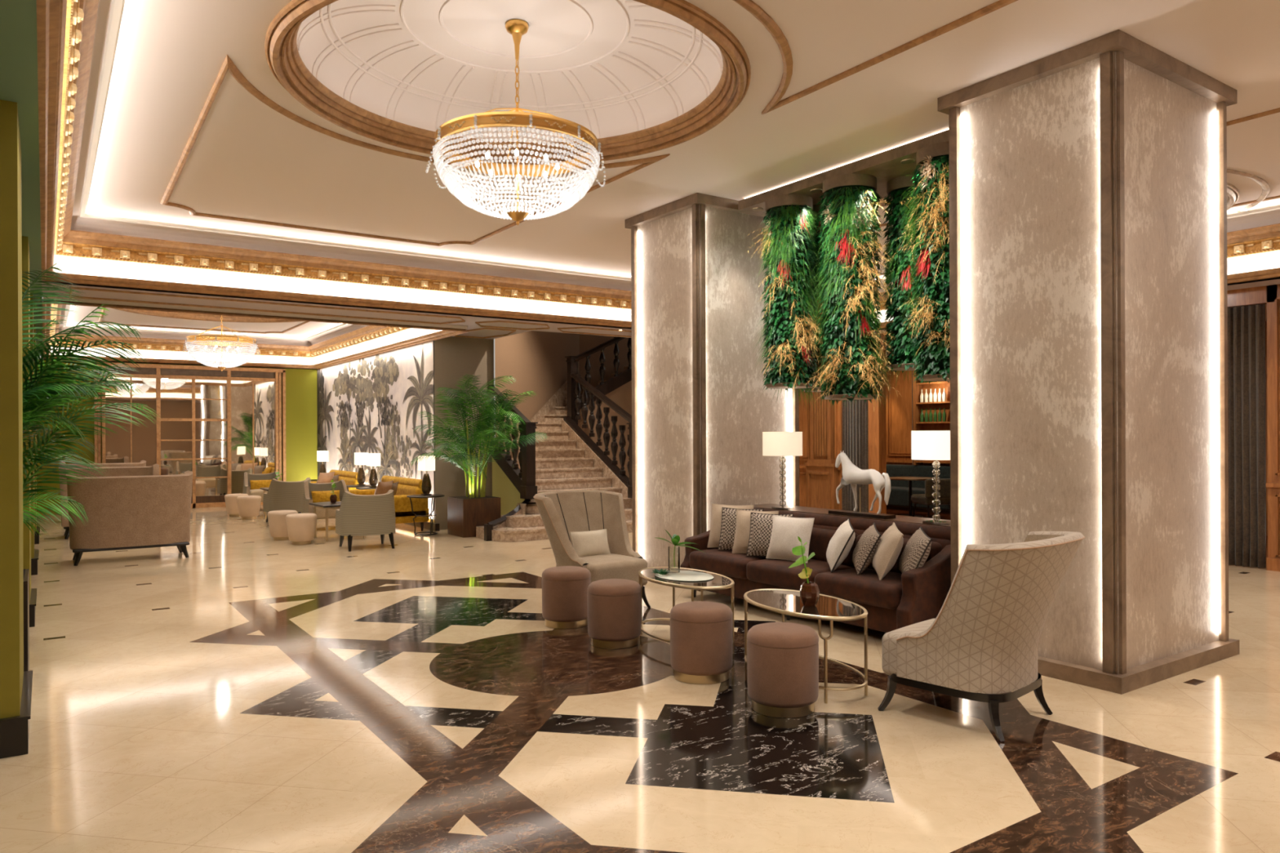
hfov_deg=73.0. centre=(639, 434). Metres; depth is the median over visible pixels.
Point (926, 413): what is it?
bottle
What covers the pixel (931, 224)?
hanging plants
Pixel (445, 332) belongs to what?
trim
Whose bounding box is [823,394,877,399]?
tray
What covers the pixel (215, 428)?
wall mirror
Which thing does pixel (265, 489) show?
square table
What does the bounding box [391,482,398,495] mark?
cushion
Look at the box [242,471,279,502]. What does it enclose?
armchair
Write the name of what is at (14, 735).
baseboard
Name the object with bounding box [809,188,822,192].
recessed light
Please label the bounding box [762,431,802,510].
table lamp
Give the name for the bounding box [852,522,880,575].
cushion
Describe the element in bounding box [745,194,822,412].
hanging plants
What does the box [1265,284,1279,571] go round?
wall
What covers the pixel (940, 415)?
bottle
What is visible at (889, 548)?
cushion
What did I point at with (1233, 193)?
trim
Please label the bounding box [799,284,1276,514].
wall
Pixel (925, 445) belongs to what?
table lamp
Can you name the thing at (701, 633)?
stool
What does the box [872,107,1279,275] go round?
trim
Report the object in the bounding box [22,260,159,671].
potted palm
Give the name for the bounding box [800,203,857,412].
hanging plants
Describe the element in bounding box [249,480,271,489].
bolster
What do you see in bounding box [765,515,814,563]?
cushion
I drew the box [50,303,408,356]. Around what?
trim
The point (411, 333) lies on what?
ceiling
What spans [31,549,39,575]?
baseboard
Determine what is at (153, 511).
loveseat
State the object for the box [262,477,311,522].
armchair
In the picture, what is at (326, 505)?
square table
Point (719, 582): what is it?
coffee table
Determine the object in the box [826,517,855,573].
cushion
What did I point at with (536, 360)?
wall
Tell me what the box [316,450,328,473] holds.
table lamp
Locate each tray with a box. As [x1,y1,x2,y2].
[654,570,713,582]
[765,382,813,388]
[803,386,823,391]
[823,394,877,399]
[887,363,921,370]
[915,373,950,381]
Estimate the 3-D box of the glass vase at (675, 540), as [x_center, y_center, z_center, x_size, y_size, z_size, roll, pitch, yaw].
[0.285,0.883,6.522,0.390,0.319,0.179,0,0,39]
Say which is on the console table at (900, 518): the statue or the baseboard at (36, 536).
the statue
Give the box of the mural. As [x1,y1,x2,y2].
[316,341,434,522]
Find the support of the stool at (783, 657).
on the floor
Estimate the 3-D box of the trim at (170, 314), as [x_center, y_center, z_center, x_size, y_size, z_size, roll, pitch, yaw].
[-7.295,-2.228,15.078,3.164,0.151,3.164,0,0,-35]
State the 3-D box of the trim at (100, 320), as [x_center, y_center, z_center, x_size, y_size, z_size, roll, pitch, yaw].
[-8.453,-2.198,16.769,3.449,0.030,2.960,0,0,-35]
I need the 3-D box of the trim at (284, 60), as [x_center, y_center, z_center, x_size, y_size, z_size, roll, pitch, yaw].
[-0.838,-2.391,5.901,3.164,0.151,3.164,0,0,-35]
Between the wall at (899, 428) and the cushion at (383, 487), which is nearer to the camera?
the cushion at (383, 487)
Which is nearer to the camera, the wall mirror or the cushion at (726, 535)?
the cushion at (726, 535)
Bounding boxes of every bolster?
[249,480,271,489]
[311,489,340,502]
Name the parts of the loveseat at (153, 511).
leg, rail, leg, leg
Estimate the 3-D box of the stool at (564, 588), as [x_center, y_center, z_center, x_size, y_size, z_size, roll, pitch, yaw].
[-0.602,1.323,7.072,0.401,0.460,0.401,0,0,-35]
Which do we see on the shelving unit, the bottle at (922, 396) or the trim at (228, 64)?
the bottle at (922, 396)
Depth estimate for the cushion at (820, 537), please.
7.35 m
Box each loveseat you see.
[58,463,159,539]
[59,460,146,467]
[66,471,192,565]
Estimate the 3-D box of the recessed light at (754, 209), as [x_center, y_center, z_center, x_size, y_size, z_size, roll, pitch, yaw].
[1.188,-2.272,8.717,0.116,0.010,0.114,0,0,-35]
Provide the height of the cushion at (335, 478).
0.366 m
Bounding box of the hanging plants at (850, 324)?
[804,173,901,416]
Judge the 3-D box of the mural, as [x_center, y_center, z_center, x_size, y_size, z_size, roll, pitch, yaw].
[-5.472,-0.046,17.213,0.015,3.000,7.320,0,0,-35]
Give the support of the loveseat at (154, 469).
on the floor
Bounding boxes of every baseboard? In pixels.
[0,670,32,759]
[29,588,36,626]
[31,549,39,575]
[34,532,39,544]
[404,520,439,531]
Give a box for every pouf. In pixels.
[224,493,248,516]
[236,495,261,519]
[266,510,297,540]
[285,513,316,545]
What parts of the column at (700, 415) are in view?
corner trim, panel, corner trim, panel, corner trim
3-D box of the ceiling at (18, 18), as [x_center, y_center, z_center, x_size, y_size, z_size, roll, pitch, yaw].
[0.477,-1.702,11.199,16.700,0.120,24.700,0,0,-35]
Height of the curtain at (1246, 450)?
2.981 m
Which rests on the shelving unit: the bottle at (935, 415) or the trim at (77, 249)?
the bottle at (935, 415)
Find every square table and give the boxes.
[259,487,269,515]
[309,501,365,541]
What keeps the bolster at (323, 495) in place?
on the armchair at (340, 485)
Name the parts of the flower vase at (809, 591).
stem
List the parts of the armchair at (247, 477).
seat, backrest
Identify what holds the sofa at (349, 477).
on the floor
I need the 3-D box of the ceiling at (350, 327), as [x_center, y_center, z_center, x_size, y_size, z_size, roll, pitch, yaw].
[-7.241,-2.063,15.114,5.030,0.207,8.560,0,0,-35]
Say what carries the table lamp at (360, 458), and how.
on the side table at (366, 485)
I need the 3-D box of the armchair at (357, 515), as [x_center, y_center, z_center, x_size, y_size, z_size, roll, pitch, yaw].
[-3.786,1.168,11.977,0.730,0.809,0.660,0,0,-30]
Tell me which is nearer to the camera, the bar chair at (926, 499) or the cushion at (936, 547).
the cushion at (936, 547)
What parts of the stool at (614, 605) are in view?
seat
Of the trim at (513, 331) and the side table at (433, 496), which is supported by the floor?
the side table at (433, 496)
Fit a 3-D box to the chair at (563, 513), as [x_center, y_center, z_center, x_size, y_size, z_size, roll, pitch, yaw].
[-0.435,1.047,7.893,0.907,1.026,0.928,0,0,-39]
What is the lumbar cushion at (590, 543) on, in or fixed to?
on the chair at (563, 513)
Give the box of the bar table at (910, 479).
[889,476,934,517]
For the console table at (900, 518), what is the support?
on the floor
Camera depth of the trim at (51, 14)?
8.00 m
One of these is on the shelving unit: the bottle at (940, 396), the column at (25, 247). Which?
the bottle at (940, 396)
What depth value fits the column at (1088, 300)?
5.60 m
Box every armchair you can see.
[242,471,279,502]
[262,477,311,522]
[302,480,347,519]
[335,489,395,551]
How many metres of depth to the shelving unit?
17.66 m
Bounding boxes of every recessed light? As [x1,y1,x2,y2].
[751,207,763,211]
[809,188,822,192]
[901,158,915,164]
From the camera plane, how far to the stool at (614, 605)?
6.25 m
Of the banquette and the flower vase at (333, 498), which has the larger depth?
the banquette
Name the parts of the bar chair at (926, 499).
leg, leg, seat, backrest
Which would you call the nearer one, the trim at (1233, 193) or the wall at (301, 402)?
the trim at (1233, 193)
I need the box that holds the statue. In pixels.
[828,450,895,519]
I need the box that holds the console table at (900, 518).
[751,503,951,527]
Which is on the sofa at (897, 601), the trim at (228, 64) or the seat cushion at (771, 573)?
the seat cushion at (771, 573)
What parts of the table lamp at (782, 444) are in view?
stem, lamp shade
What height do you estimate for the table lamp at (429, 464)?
0.615 m
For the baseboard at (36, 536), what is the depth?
12.52 m
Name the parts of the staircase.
curb post, handrail, newel post, newel post, handrail, handrail, newel post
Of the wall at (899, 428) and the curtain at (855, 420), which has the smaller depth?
the curtain at (855, 420)
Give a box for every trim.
[36,0,1279,329]
[41,300,468,369]
[49,303,410,357]
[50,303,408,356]
[53,0,1279,311]
[54,304,388,351]
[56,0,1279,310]
[62,0,1279,301]
[62,304,348,340]
[69,286,465,324]
[79,0,1279,282]
[97,306,309,333]
[125,308,297,322]
[160,54,670,246]
[264,0,751,164]
[297,0,723,142]
[454,327,515,338]
[475,320,550,329]
[557,327,631,337]
[733,0,1017,114]
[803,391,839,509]
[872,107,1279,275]
[1226,168,1270,212]
[1226,182,1239,210]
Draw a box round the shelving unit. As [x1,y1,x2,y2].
[912,370,950,465]
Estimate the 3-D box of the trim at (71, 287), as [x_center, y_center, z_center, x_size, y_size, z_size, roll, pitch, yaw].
[-4.477,-1.609,11.079,4.722,0.022,0.740,0,0,-35]
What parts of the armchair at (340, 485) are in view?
seat, backrest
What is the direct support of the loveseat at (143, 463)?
on the floor
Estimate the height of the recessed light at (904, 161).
0.010 m
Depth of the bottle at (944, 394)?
17.27 m
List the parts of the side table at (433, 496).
leg, leg, leg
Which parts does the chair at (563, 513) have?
backrest, seat, leg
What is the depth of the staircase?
15.02 m
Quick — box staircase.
[475,337,632,542]
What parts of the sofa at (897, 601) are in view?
arm, leg, backrest, arm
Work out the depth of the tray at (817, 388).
8.59 m
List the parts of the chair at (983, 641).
leg, seat, rail, leg, leg, backrest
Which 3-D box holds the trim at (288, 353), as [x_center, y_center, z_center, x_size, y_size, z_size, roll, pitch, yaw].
[-7.240,-1.853,15.114,5.070,0.129,8.600,0,0,-35]
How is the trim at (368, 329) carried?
attached to the wall at (433, 340)
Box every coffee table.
[638,566,734,653]
[743,588,867,703]
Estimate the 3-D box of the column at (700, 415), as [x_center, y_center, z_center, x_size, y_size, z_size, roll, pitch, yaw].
[0.820,-0.421,9.483,1.490,3.935,1.290,0,0,-35]
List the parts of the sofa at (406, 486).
arm, backrest, arm, leg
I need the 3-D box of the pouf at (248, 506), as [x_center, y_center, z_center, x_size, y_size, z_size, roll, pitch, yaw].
[-7.324,1.365,16.200,0.424,0.434,0.424,0,0,-35]
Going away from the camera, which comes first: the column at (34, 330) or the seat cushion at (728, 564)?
the seat cushion at (728, 564)
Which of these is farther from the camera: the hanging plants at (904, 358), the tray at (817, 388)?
the tray at (817, 388)
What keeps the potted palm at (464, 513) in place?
on the floor
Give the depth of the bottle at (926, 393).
17.62 m
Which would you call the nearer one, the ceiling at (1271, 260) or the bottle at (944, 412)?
the ceiling at (1271, 260)
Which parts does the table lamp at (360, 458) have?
lamp shade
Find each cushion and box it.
[316,471,334,483]
[332,475,339,482]
[373,480,393,494]
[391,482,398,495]
[569,528,610,557]
[689,548,768,579]
[706,503,754,547]
[717,506,764,550]
[732,509,778,553]
[746,512,793,556]
[746,559,854,591]
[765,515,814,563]
[808,527,858,566]
[814,568,902,608]
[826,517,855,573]
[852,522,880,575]
[855,533,942,573]
[871,522,903,580]
[898,526,932,573]
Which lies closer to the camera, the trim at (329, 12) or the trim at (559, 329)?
the trim at (329, 12)
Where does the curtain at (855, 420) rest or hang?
hanging from the wall at (877, 422)
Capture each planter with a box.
[22,568,29,671]
[447,495,500,537]
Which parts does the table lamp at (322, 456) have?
lamp shade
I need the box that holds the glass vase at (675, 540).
[657,529,701,573]
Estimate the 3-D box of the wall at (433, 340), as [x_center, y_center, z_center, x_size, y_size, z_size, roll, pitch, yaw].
[-5.438,-0.276,17.322,0.150,3.700,7.500,0,0,-35]
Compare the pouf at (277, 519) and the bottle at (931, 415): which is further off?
the bottle at (931, 415)
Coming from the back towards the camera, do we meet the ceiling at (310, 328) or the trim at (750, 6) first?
the ceiling at (310, 328)
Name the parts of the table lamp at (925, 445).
lamp shade, stem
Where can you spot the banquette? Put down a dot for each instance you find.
(899, 495)
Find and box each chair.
[533,489,650,608]
[877,531,1084,742]
[911,478,950,518]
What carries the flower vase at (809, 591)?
on the coffee table at (783, 602)
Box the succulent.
[652,568,670,574]
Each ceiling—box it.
[0,0,1279,356]
[43,296,467,364]
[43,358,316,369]
[53,250,1279,322]
[58,304,368,346]
[66,305,342,337]
[86,0,1279,278]
[296,0,723,142]
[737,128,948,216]
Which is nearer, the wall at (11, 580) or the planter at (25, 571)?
the wall at (11, 580)
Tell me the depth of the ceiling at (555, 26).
6.30 m
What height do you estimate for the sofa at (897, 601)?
0.840 m
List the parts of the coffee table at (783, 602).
leg, leg, leg, leg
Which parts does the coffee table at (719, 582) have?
leg, leg, leg, leg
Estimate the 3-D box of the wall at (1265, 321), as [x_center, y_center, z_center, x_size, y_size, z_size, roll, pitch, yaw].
[7.867,-0.084,15.130,0.120,3.200,12.000,0,0,-35]
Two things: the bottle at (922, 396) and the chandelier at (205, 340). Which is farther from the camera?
the bottle at (922, 396)
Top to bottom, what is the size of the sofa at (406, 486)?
0.833 m
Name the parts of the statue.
support rod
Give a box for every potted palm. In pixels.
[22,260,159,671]
[409,373,548,537]
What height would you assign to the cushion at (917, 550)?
0.393 m
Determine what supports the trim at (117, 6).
attached to the ceiling at (247, 159)
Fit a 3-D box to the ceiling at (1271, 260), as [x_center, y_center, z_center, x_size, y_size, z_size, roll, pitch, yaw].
[2.170,-1.816,6.447,10.916,0.243,14.126,0,0,-35]
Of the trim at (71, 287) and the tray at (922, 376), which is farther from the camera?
the trim at (71, 287)
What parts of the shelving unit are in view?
shelf, shelf, shelf, shelf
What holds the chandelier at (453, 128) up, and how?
hanging from the ceiling at (555, 26)
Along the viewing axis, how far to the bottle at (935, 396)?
17.45 m
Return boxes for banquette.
[886,464,950,514]
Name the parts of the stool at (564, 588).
seat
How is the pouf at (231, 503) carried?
on the floor
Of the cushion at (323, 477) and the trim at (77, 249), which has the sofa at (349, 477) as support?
the cushion at (323, 477)
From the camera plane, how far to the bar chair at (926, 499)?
14.75 m
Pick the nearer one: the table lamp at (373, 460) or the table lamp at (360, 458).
the table lamp at (373, 460)
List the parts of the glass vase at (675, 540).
stem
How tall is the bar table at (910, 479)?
0.730 m
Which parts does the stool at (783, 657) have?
seat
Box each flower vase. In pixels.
[274,469,282,480]
[329,480,337,502]
[788,536,819,606]
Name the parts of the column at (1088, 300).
corner trim, panel, corner trim, panel, corner trim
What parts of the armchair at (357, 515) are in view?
leg, leg, leg, leg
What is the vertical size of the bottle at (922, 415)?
0.270 m
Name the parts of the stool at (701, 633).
seat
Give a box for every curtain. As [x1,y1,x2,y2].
[842,399,868,512]
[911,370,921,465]
[1227,304,1266,568]
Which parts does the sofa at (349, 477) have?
backrest, arm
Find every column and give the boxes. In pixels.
[22,235,31,604]
[30,294,34,558]
[33,324,36,531]
[433,336,493,529]
[624,192,799,591]
[937,29,1239,694]
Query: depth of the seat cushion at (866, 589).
6.46 m
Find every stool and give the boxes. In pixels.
[541,565,591,629]
[586,578,641,648]
[670,601,733,684]
[746,622,818,718]
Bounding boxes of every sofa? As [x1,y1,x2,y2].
[311,469,358,491]
[349,475,429,531]
[680,507,951,632]
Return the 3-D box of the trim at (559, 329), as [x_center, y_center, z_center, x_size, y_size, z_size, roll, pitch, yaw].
[0.105,-1.629,14.209,3.326,0.022,0.640,0,0,-35]
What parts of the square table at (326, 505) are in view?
leg, leg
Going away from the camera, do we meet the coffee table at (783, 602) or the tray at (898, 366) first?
the coffee table at (783, 602)
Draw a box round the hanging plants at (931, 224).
[897,141,950,384]
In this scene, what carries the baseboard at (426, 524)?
attached to the wall at (433, 340)
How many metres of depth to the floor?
4.49 m
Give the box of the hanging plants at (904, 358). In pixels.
[875,174,924,389]
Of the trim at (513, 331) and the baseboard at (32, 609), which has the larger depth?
the trim at (513, 331)
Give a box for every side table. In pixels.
[346,484,370,491]
[355,486,376,489]
[406,493,444,535]
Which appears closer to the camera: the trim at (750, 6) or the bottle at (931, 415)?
the trim at (750, 6)
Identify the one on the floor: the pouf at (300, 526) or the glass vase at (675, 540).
the pouf at (300, 526)
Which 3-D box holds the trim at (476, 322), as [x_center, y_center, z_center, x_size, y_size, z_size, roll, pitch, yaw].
[-1.881,-1.621,12.861,1.224,0.022,0.670,0,0,-35]
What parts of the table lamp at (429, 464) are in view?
lamp shade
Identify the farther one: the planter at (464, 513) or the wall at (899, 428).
the wall at (899, 428)
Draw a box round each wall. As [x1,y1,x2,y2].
[0,99,23,719]
[35,359,317,515]
[433,340,435,522]
[494,330,628,490]
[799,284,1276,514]
[885,356,922,465]
[922,320,1267,535]
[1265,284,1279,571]
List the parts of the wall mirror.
kick panel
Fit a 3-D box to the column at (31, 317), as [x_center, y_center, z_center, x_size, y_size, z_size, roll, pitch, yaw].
[-7.445,-0.013,9.838,0.895,3.190,0.850,0,0,-35]
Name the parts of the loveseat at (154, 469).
leg, backrest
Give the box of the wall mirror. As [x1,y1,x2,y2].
[93,362,285,508]
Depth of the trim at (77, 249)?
10.13 m
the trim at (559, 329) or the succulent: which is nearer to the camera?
the succulent
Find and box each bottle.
[920,389,924,402]
[920,408,924,422]
[924,389,928,402]
[924,408,928,422]
[928,388,933,402]
[928,408,933,422]
[933,388,937,401]
[933,408,937,422]
[937,388,942,401]
[937,408,942,422]
[942,388,946,401]
[942,408,946,422]
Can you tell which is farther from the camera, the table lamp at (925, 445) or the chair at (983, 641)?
the table lamp at (925, 445)
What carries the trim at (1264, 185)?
attached to the ceiling at (247, 159)
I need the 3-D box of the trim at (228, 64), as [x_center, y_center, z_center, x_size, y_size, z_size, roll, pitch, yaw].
[-2.407,-2.360,8.190,3.449,0.030,4.410,0,0,-35]
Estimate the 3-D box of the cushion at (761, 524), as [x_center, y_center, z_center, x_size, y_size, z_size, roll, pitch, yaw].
[1.141,0.887,7.606,0.397,0.384,0.177,0,0,29]
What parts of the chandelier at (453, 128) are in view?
chain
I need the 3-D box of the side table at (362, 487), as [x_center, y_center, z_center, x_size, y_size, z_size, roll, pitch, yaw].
[-4.851,1.264,15.694,0.580,0.610,0.580,0,0,-35]
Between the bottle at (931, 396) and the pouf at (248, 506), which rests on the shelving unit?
the bottle at (931, 396)
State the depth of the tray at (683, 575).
6.36 m
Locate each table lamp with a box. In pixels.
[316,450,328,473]
[354,452,366,485]
[366,453,380,487]
[417,455,435,495]
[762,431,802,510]
[911,430,950,525]
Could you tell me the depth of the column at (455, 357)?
14.38 m
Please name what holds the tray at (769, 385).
on the hanging plants at (788, 237)
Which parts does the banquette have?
seat, backrest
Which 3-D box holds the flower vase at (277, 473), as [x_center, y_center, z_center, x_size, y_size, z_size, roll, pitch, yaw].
[-7.101,0.866,17.008,0.201,0.374,0.104,0,0,21]
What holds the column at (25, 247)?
on the floor
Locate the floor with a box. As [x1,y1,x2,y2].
[0,505,1279,852]
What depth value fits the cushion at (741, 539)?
7.80 m
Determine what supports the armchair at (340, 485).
on the floor
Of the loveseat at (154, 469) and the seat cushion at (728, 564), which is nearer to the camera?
the seat cushion at (728, 564)
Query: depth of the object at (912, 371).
17.98 m
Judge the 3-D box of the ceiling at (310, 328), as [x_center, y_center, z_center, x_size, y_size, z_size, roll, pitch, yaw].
[-7.241,-2.218,15.114,4.680,0.001,8.210,0,0,-35]
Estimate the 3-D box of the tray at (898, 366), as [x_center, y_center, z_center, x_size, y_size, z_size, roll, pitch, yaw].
[2.463,-0.608,7.793,0.460,0.035,0.460,0,0,-35]
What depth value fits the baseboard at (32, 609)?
7.07 m
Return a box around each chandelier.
[182,315,259,371]
[425,18,605,225]
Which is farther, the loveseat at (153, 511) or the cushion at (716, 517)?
the loveseat at (153, 511)
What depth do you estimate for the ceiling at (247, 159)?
6.57 m

